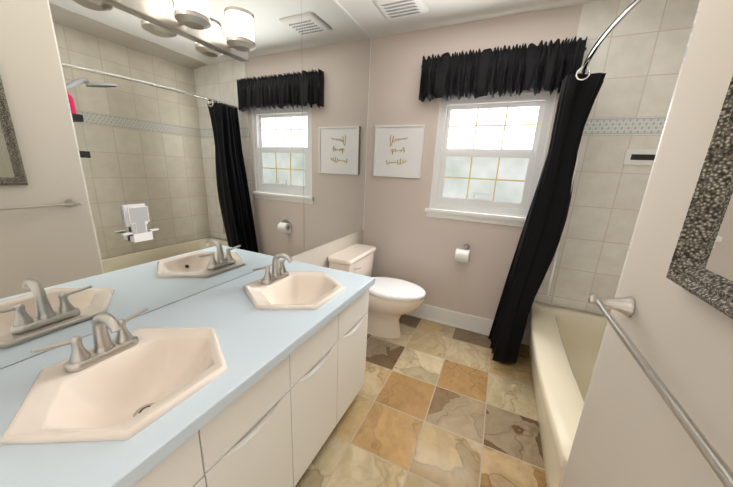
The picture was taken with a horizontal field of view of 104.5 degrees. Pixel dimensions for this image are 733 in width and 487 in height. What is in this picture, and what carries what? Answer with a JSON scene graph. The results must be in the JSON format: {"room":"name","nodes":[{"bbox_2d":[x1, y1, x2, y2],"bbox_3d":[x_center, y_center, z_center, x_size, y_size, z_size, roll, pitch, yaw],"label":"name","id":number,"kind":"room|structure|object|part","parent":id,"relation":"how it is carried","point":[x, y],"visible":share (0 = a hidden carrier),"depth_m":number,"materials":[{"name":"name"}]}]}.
{"room":"bathroom","nodes":[
{"label":"bathroom","id":0,"kind":"room"},
{"bbox_2d":[1,230,362,368],"bbox_3d":[-0.607,-0.298,1.622,0.120,2.440,2.810,9,16,24],"label":"wall","id":1,"kind":"structure","parent":0,"point":[318,256],"depth_m":2.23,"materials":[{"name":"beige paint"}]},
{"bbox_2d":[0,0,371,368],"bbox_3d":[-0.534,-0.669,1.489,0.012,1.648,2.516,9,16,24],"label":"mirror","id":2,"kind":"object","parent":1,"relation":"attached to","point":[224,167],"visible":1,"depth_m":1.07,"materials":[{"name":"clear glass"}]},
{"bbox_2d":[121,203,158,242],"bbox_3d":[-0.819,-0.075,1.022,0.034,0.130,0.112,9,16,24],"label":"toothbrush holder","id":3,"kind":"object","parent":2,"relation":"attached to","point":[136,218],"visible":1,"depth_m":1.01,"materials":[{"name":"white ceramic"}]},
{"bbox_2d":[106,0,255,60],"bbox_3d":[-0.679,-0.819,0.917,0.155,0.131,0.850,9,16,24],"label":"sconce","id":4,"kind":"object","parent":2,"relation":"attached to","point":[189,18],"visible":1,"depth_m":1.06,"materials":[{"name":"white glass"}]},
{"bbox_3d":[-0.660,-0.824,0.907,0.104,0.105,0.734,9,16,24],"label":"glass","id":5,"kind":"part","parent":4,"relation":"part of","materials":[{"name":"white glass"}]},
{"bbox_2d":[295,314,546,486],"bbox_3d":[0.441,1.088,1.445,2.560,0.060,2.810,9,16,24],"label":"floor","id":6,"kind":"structure","parent":0,"point":[434,404],"depth_m":1.62,"materials":[{"name":"tile"}]},
{"bbox_2d":[0,252,374,486],"bbox_3d":[-0.548,0.596,1.157,0.619,0.953,1.419,9,16,24],"label":"bathroom vanity","id":7,"kind":"object","parent":6,"relation":"on","point":[256,378],"visible":1,"depth_m":0.87,"materials":[{"name":"white"}]},
{"bbox_2d":[31,307,147,372],"bbox_3d":[-0.734,0.264,0.806,0.142,0.151,0.262,9,16,24],"label":"faucet","id":8,"kind":"object","parent":7,"relation":"on","point":[105,352],"depth_m":0.81,"materials":[{"name":"silver metal"}]},
{"bbox_2d":[0,327,226,444],"bbox_3d":[-0.648,0.417,0.813,0.424,0.148,0.490,9,16,24],"label":"sink","id":9,"kind":"object","parent":7,"relation":"in","point":[115,397],"depth_m":0.77,"materials":[{"name":"beige ceramic"}]},
{"bbox_3d":[-0.296,0.457,0.995,0.018,0.170,1.409,9,16,24],"label":"rail","id":10,"kind":"part","parent":7,"relation":"part of","materials":[{"name":"white wood"}]},
{"bbox_2d":[253,252,292,284],"bbox_3d":[-0.424,0.117,1.420,0.142,0.151,0.262,9,16,24],"label":"faucet","id":11,"kind":"object","parent":7,"relation":"on","point":[278,276],"depth_m":1.42,"materials":[{"name":"silver metal"}]},
{"bbox_2d":[243,271,344,308],"bbox_3d":[-0.351,0.276,1.400,0.424,0.148,0.490,9,16,24],"label":"sink","id":12,"kind":"object","parent":7,"relation":"in","point":[292,289],"depth_m":1.43,"materials":[{"name":"beige ceramic"}]},
{"bbox_2d":[328,244,425,338],"bbox_3d":[0.120,0.436,2.417,0.756,0.680,0.524,9,16,24],"label":"toilet","id":13,"kind":"object","parent":6,"relation":"on","point":[391,301],"visible":0.65,"depth_m":2.32,"materials":[{"name":"beige ceramic"}]},
{"bbox_3d":[0.215,0.371,2.356,0.555,0.042,0.392,9,16,24],"label":"seat","id":14,"kind":"part","parent":13,"relation":"part of","materials":[{"name":"white"}]},
{"bbox_2d":[528,301,607,486],"bbox_3d":[1.337,0.861,1.552,0.793,0.402,1.458,9,16,24],"label":"bathtub","id":15,"kind":"object","parent":6,"relation":"on","point":[564,346],"visible":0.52,"depth_m":1.60,"materials":[{"name":"beige ceramic"}]},
{"bbox_2d":[336,0,599,37],"bbox_3d":[0.547,-1.328,0.812,2.560,0.060,2.810,9,16,24],"label":"ceiling","id":16,"kind":"structure","parent":0,"point":[369,18],"depth_m":1.97,"materials":[{"name":"white paint"}]},
{"bbox_2d":[372,0,428,19],"bbox_3d":[0.231,-1.585,1.903,0.320,0.023,0.285,9,16,24],"label":"ceiling vent","id":17,"kind":"object","parent":16,"relation":"in","point":[390,9],"visible":1,"depth_m":1.90,"materials":[{"name":"white"}]},
{"bbox_2d":[363,4,582,319],"bbox_3d":[1.065,-0.402,2.301,2.560,2.440,0.140,9,16,24],"label":"wall","id":18,"kind":"structure","parent":0,"point":[406,237],"depth_m":2.43,"materials":[{"name":"beige paint"}]},
{"bbox_2d":[373,124,424,177],"bbox_3d":[0.274,-0.807,2.496,0.445,0.435,0.022,9,16,24],"label":"picture","id":19,"kind":"object","parent":18,"relation":"attached to","point":[398,150],"visible":1,"depth_m":2.49,"materials":[{"name":"white paper"}]},
{"bbox_2d":[406,304,493,335],"bbox_3d":[0.601,0.659,2.692,1.475,0.150,0.020,9,16,24],"label":"baseboard","id":20,"kind":"structure","parent":18,"relation":"attached to","point":[476,324],"depth_m":2.60,"materials":[{"name":"white"}]},
{"bbox_2d":[454,244,469,262],"bbox_3d":[0.809,0.091,2.402,0.131,0.164,0.110,9,16,24],"label":"toilet paper holder","id":21,"kind":"object","parent":18,"relation":"attached to","point":[461,255],"visible":0.98,"depth_m":2.37,"materials":[{"name":"white paper"}]},
{"bbox_3d":[0.820,0.052,2.412,0.131,0.094,0.066,9,16,24],"label":"arm","id":22,"kind":"part","parent":21,"relation":"part of"},
{"bbox_2d":[425,208,525,226],"bbox_3d":[0.893,-0.214,2.331,0.840,0.076,0.036,9,16,24],"label":"window sill","id":23,"kind":"structure","parent":18,"relation":"attached to","point":[482,217],"depth_m":2.32,"materials":[{"name":"white wood"}]},
{"bbox_2d":[429,90,556,216],"bbox_3d":[0.958,-0.696,2.278,0.800,0.890,0.129,9,16,24],"label":"window frame","id":24,"kind":"structure","parent":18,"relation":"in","point":[551,116],"depth_m":2.24,"materials":[{"name":"white wood"}]},
{"bbox_2d":[431,92,554,215],"bbox_3d":[0.950,-0.692,2.261,0.776,0.866,0.077,9,16,24],"label":"window","id":25,"kind":"structure","parent":24,"relation":"in","point":[520,153],"depth_m":2.24,"materials":[{"name":"white plastic"}]},
{"bbox_2d":[444,157,524,200],"bbox_3d":[0.936,-0.519,2.291,0.606,0.338,0.006,9,16,24],"label":"window grille","id":26,"kind":"object","parent":25,"relation":"attached to","point":[469,178],"depth_m":2.28,"materials":[{"name":"gold metal"}]},
{"bbox_3d":[0.939,-0.521,2.297,0.614,0.346,0.006,9,16,24],"label":"glass","id":27,"kind":"part","parent":25,"relation":"part of","materials":[{"name":"grey"}]},
{"bbox_2d":[449,107,535,148],"bbox_3d":[0.961,-0.893,2.213,0.622,0.296,0.006,9,16,24],"label":"window grille","id":28,"kind":"object","parent":25,"relation":"attached to","point":[476,126],"depth_m":2.20,"materials":[{"name":"gold metal"}]},
{"bbox_3d":[0.964,-0.895,2.219,0.630,0.304,0.006,9,16,24],"label":"glass","id":29,"kind":"part","parent":25,"relation":"part of","materials":[{"name":"white"}]},
{"bbox_2d":[419,36,587,101],"bbox_3d":[0.905,-1.217,2.032,1.064,0.333,0.119,9,16,24],"label":"valance","id":30,"kind":"object","parent":18,"relation":"attached to","point":[551,66],"visible":0.98,"depth_m":1.99,"materials":[{"name":"black fabric"}]},
{"bbox_2d":[521,0,699,345],"bbox_3d":[1.691,-0.280,1.942,0.825,2.440,0.008,9,16,24],"label":"wall tile","id":31,"kind":"structure","parent":18,"relation":"attached to","point":[638,57],"depth_m":1.86,"materials":[{"name":"beige tile"}]},
{"bbox_2d":[488,0,642,362],"bbox_3d":[0.968,0.016,1.528,0.369,1.945,1.468,9,16,24],"label":"shower curtain","id":32,"kind":"object","parent":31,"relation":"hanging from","point":[537,250],"visible":1,"depth_m":1.79,"materials":[{"name":"black fabric"}]},
{"bbox_3d":[1.085,-0.865,1.258,0.151,0.094,1.468,9,16,24],"label":"rod","id":33,"kind":"part","parent":32,"relation":"part of","materials":[{"name":"silver metal"}]},
{"bbox_2d":[623,149,656,164],"bbox_3d":[1.774,-0.554,1.824,0.180,0.095,0.011,9,16,24],"label":"soap dish","id":34,"kind":"object","parent":31,"relation":"attached to","point":[639,157],"visible":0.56,"depth_m":1.83,"materials":[{"name":"white ceramic"}]},
{"bbox_2d":[561,0,732,486],"bbox_3d":[0.831,0.162,0.110,0.765,2.440,1.190,9,16,24],"label":"wall","id":35,"kind":"structure","parent":0,"point":[631,431],"depth_m":0.61,"materials":[{"name":"beige paint"}]},
{"bbox_2d":[560,0,701,486],"bbox_3d":[1.083,0.049,0.642,0.757,2.410,0.008,9,16,24],"label":"wall tiles","id":36,"kind":"structure","parent":35,"relation":"attached to","point":[636,222],"depth_m":0.77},
{"bbox_2d":[588,293,732,486],"bbox_3d":[0.518,0.224,0.491,0.090,0.054,0.689,9,16,24],"label":"towel rail","id":37,"kind":"object","parent":35,"relation":"attached to","point":[625,306],"visible":1,"depth_m":0.45,"materials":[{"name":"silver metal"}]},
{"bbox_2d":[666,76,732,318],"bbox_3d":[0.512,-0.203,0.255,0.034,0.685,0.505,9,16,24],"label":"framed mirror","id":38,"kind":"object","parent":35,"relation":"attached to","point":[701,266],"visible":1,"depth_m":0.48,"materials":[{"name":"mirror glass"},{"name":"pebble stone mosaic"}]},
{"bbox_3d":[0.521,-0.202,0.250,0.012,0.595,0.415,9,16,24],"label":"glass","id":39,"kind":"part","parent":38,"relation":"part of","materials":[{"name":"white"}]}
]}

